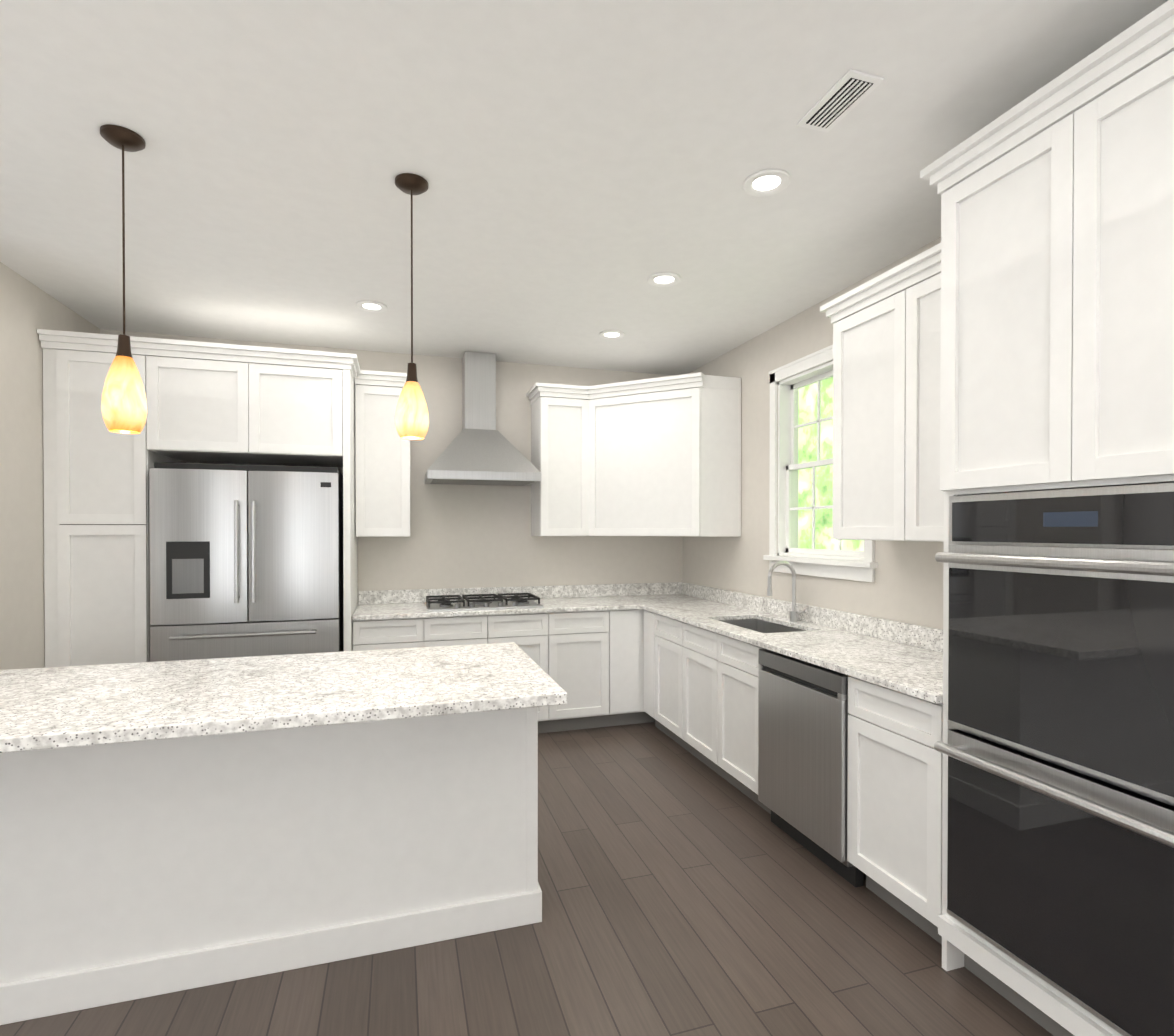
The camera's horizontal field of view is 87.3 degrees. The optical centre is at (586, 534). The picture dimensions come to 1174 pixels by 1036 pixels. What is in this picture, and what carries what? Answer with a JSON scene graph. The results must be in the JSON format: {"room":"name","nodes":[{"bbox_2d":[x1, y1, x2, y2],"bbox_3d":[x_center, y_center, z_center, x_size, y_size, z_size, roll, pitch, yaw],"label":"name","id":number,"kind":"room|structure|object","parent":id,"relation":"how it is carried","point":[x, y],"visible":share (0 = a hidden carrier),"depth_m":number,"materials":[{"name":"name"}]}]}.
{"room":"kitchen","nodes":[
{"label":"kitchen","id":0,"kind":"room"},
{"bbox_2d":[0,262,99,669],"bbox_3d":[-3.097,0.039,3.404,0.150,2.800,1.400,0,0,-17],"label":"wall","id":1,"kind":"structure","parent":0,"point":[28,309],"depth_m":3.24,"materials":[{"name":"paint"}]},
{"bbox_2d":[100,329,682,590],"bbox_3d":[-2.416,0.031,4.424,7.050,2.800,0.150,0,0,-17],"label":"wall","id":2,"kind":"structure","parent":0,"point":[470,536],"depth_m":4.83,"materials":[{"name":"paint"}]},
{"bbox_2d":[355,370,409,536],"bbox_3d":[-1.444,-0.559,4.435,0.406,1.140,0.382,0,0,-17],"label":"upper cabinet","id":3,"kind":"object","parent":2,"relation":"attached to","point":[382,467],"visible":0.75,"depth_m":4.29,"materials":[{"name":"white wood"}]},
{"bbox_2d":[424,351,540,485],"bbox_3d":[-0.785,-0.877,4.573,0.800,0.980,0.500,0,0,-17],"label":"hood chimney","id":4,"kind":"object","parent":2,"relation":"attached to","point":[480,449],"visible":1,"depth_m":4.52,"materials":[{"name":"silver metal"}]},
{"bbox_2d":[530,388,581,535],"bbox_3d":[-0.188,-0.534,4.824,0.428,1.084,0.377,0,0,-17],"label":"upper cabinet","id":5,"kind":"object","parent":2,"relation":"attached to","point":[556,413],"depth_m":4.68,"materials":[{"name":"white wood"}]},
{"bbox_2d":[574,372,740,536],"bbox_3d":[0.487,-0.561,4.725,1.011,1.140,0.961,0,0,-17],"label":"upper cabinet","id":6,"kind":"object","parent":2,"relation":"attached to","point":[660,456],"depth_m":4.45,"materials":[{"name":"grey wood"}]},
{"bbox_2d":[0,722,1052,1035],"bbox_3d":[-1.287,1.510,0.755,7.050,0.100,7.850,0,0,-17],"label":"floor","id":7,"kind":"structure","parent":0,"point":[684,892],"depth_m":2.10,"materials":[{"name":"brown wood"}]},
{"bbox_2d":[37,329,359,667],"bbox_3d":[-2.331,0.153,3.970,1.638,2.564,0.762,0,0,-17],"label":"enclosure","id":8,"kind":"object","parent":7,"relation":"on","point":[216,403],"visible":0.77,"depth_m":3.54,"materials":[{"name":"white wood"}]},
{"bbox_2d":[149,462,343,661],"bbox_3d":[-2.121,0.498,3.989,1.008,1.848,0.821,0,0,-17],"label":"refrigerator","id":9,"kind":"object","parent":7,"relation":"on","point":[246,560],"visible":0.54,"depth_m":3.66,"materials":[{"name":"silver metal"}]},
{"bbox_2d":[0,710,541,1024],"bbox_3d":[-1.303,1.003,2.294,2.173,0.890,0.659,0,0,-17],"label":"kitchen island","id":10,"kind":"object","parent":7,"relation":"on","point":[166,827],"depth_m":2.03,"materials":[{"name":"wood"}]},
{"bbox_2d":[0,642,566,753],"bbox_3d":[-1.275,0.538,2.157,2.240,0.039,0.960,0,0,-17],"label":"island countertop","id":11,"kind":"structure","parent":10,"relation":"on","point":[68,707],"depth_m":2.03,"materials":[{"name":"white stone"}]},
{"bbox_2d":[353,617,436,650],"bbox_3d":[-1.364,0.989,4.347,0.505,0.884,0.620,0,0,-17],"label":"base cabinet","id":12,"kind":"object","parent":7,"relation":"on","point":[378,634],"depth_m":4.06,"materials":[{"name":"white wood"}]},
{"bbox_2d":[437,612,560,732],"bbox_3d":[-0.773,0.988,4.529,0.980,0.884,0.620,0,0,-17],"label":"base cabinet","id":13,"kind":"object","parent":7,"relation":"on","point":[538,635],"depth_m":4.31,"materials":[{"name":"white wood"}]},
{"bbox_2d":[561,610,612,730],"bbox_3d":[-0.177,0.986,4.712,0.517,0.884,0.620,0,0,-17],"label":"base cabinet","id":14,"kind":"object","parent":7,"relation":"on","point":[591,663],"depth_m":4.46,"materials":[{"name":"white wood"}]},
{"bbox_2d":[613,609,640,725],"bbox_3d":[0.152,0.986,4.812,0.292,0.884,0.620,0,0,-17],"label":"base cabinet","id":15,"kind":"object","parent":7,"relation":"on","point":[626,622],"depth_m":4.54,"materials":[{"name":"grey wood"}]},
{"bbox_2d":[641,609,654,722],"bbox_3d":[0.604,0.984,4.951,0.654,0.884,0.620,0,0,-17],"label":"base cabinet","id":16,"kind":"object","parent":7,"relation":"on","point":[645,718],"depth_m":4.59,"materials":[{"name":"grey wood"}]},
{"bbox_2d":[352,584,639,619],"bbox_3d":[-0.655,0.480,4.546,1.980,0.129,0.649,0,0,-17],"label":"countertop","id":17,"kind":"structure","parent":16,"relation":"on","point":[378,604],"depth_m":4.62,"materials":[{"name":"stone"}]},
{"bbox_2d":[425,593,543,610],"bbox_3d":[-0.767,0.486,4.525,0.800,0.057,0.520,0,0,-17],"label":"gas cooktop","id":18,"kind":"object","parent":17,"relation":"in","point":[490,601],"visible":1,"depth_m":4.44,"materials":[{"name":"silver metal"}]},
{"bbox_2d":[624,582,942,703],"bbox_3d":[0.996,0.581,3.696,0.646,0.319,3.243,0,0,-17],"label":"countertop","id":19,"kind":"structure","parent":16,"relation":"on","point":[905,658],"depth_m":3.16,"materials":[{"name":"stone"}]},
{"bbox_2d":[722,619,802,632],"bbox_3d":[1.027,0.647,3.655,0.378,0.189,0.658,0,0,-17],"label":"sink basin","id":20,"kind":"object","parent":19,"relation":"in","point":[758,625],"depth_m":3.92,"materials":[{"name":"silver metal"}]},
{"bbox_2d":[767,561,806,621],"bbox_3d":[1.187,0.338,3.661,0.212,0.366,0.129,0,0,-17],"label":"faucet","id":21,"kind":"object","parent":19,"relation":"on","point":[793,615],"visible":1,"depth_m":3.70,"materials":[{"name":"silver metal"}]},
{"bbox_2d":[652,612,675,741],"bbox_3d":[0.850,0.990,4.220,0.620,0.884,0.509,0,0,-17],"label":"base cabinet","id":22,"kind":"object","parent":7,"relation":"on","point":[663,627],"depth_m":4.24,"materials":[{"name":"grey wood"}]},
{"bbox_2d":[676,619,803,813],"bbox_3d":[1.030,0.995,3.634,0.620,0.884,0.956,0,0,-17],"label":"base cabinet","id":23,"kind":"object","parent":7,"relation":"on","point":[701,694],"depth_m":3.50,"materials":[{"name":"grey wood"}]},
{"bbox_2d":[758,649,862,886],"bbox_3d":[1.238,1.007,2.875,0.616,0.872,0.606,0,0,-17],"label":"dishwasher","id":24,"kind":"object","parent":7,"relation":"on","point":[803,713],"visible":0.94,"depth_m":2.72,"materials":[{"name":"silver metal"}]},
{"bbox_2d":[847,676,942,944],"bbox_3d":[1.418,1.005,2.371,0.620,0.884,0.454,0,0,-17],"label":"base cabinet","id":25,"kind":"object","parent":7,"relation":"on","point":[895,782],"depth_m":2.26,"materials":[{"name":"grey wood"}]},
{"bbox_2d":[920,0,1173,1035],"bbox_3d":[1.579,0.117,1.733,0.682,2.670,0.924,0,0,-17],"label":"tall cabinet","id":26,"kind":"object","parent":7,"relation":"on","point":[1056,356],"visible":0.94,"depth_m":1.67,"materials":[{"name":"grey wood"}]},
{"bbox_2d":[934,483,1173,1035],"bbox_3d":[1.524,0.564,1.720,0.676,1.377,0.790,0,0,-17],"label":"double wall oven","id":27,"kind":"object","parent":26,"relation":"in","point":[1058,749],"visible":1,"depth_m":1.63,"materials":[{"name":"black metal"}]},
{"bbox_2d":[0,0,1167,374],"bbox_3d":[-1.287,-1.390,0.732,7.050,0.100,7.850,0,0,-17],"label":"ceiling","id":28,"kind":"structure","parent":0,"point":[584,168],"depth_m":2.20,"materials":[{"name":"paint"}]},
{"bbox_2d":[100,124,146,433],"bbox_3d":[-1.571,-0.850,2.087,0.126,0.999,0.126,0,0,-17],"label":"pendant light","id":29,"kind":"object","parent":28,"relation":"hanging from","point":[123,405],"visible":1,"depth_m":2.06,"materials":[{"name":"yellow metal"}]},
{"bbox_2d":[356,300,387,312],"bbox_3d":[-1.280,-1.357,3.658,0.180,0.009,0.180,0,0,-17],"label":"recessed light","id":30,"kind":"object","parent":28,"relation":"in","point":[369,306],"visible":1,"depth_m":3.66,"materials":[{"name":"white plastic"}]},
{"bbox_2d":[395,173,428,439],"bbox_3d":[-0.672,-0.862,2.363,0.126,0.979,0.126,0,0,-17],"label":"pendant light","id":31,"kind":"object","parent":28,"relation":"hanging from","point":[411,418],"visible":1,"depth_m":2.33,"materials":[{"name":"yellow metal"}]},
{"bbox_2d":[599,330,624,338],"bbox_3d":[0.169,-1.362,4.186,0.180,0.009,0.180,0,0,-17],"label":"recessed light","id":32,"kind":"object","parent":28,"relation":"in","point":[611,334],"visible":1,"depth_m":4.19,"materials":[{"name":"white plastic"}]},
{"bbox_2d":[647,272,680,286],"bbox_3d":[0.409,-1.354,3.266,0.180,0.009,0.180,0,0,-17],"label":"recessed light","id":33,"kind":"object","parent":28,"relation":"in","point":[664,279],"visible":0.98,"depth_m":3.26,"materials":[{"name":"white plastic"}]},
{"bbox_2d":[742,169,790,196],"bbox_3d":[0.688,-1.347,2.358,0.180,0.009,0.180,0,0,-17],"label":"recessed light","id":34,"kind":"object","parent":28,"relation":"in","point":[766,182],"visible":1,"depth_m":2.35,"materials":[{"name":"white plastic"}]},
{"bbox_2d":[797,69,883,132],"bbox_3d":[0.782,-1.343,1.916,0.120,0.011,0.250,0,0,-17],"label":"ceiling vent","id":35,"kind":"object","parent":28,"relation":"in","point":[842,97],"visible":1,"depth_m":1.90,"materials":[{"name":"white"}]},
{"bbox_2d":[683,237,943,629],"bbox_3d":[2.011,0.052,1.755,0.150,2.800,7.550,0,0,-17],"label":"wall","id":36,"kind":"structure","parent":0,"point":[906,586],"depth_m":4.01,"materials":[{"name":"paint"}]},
{"bbox_2d":[763,345,877,581],"bbox_3d":[1.404,-0.416,3.642,0.198,1.317,0.964,0,0,-17],"label":"window unit","id":37,"kind":"structure","parent":36,"relation":"in","point":[851,564],"depth_m":3.88,"materials":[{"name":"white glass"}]},
{"bbox_2d":[820,243,943,541],"bbox_3d":[1.460,-0.545,2.625,0.382,1.140,0.938,0,0,-17],"label":"upper cabinet","id":38,"kind":"object","parent":36,"relation":"attached to","point":[886,395],"visible":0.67,"depth_m":2.65,"materials":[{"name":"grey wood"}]},
{"label":"outside","id":39,"kind":"structure","parent":0,"visible":0},
{"bbox_2d":[798,377,863,550],"bbox_3d":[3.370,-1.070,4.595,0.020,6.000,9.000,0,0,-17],"label":"window glass","id":40,"kind":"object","parent":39,"point":[809,400],"depth_m":7.01,"materials":[{"name":"clear glass"}]}
]}

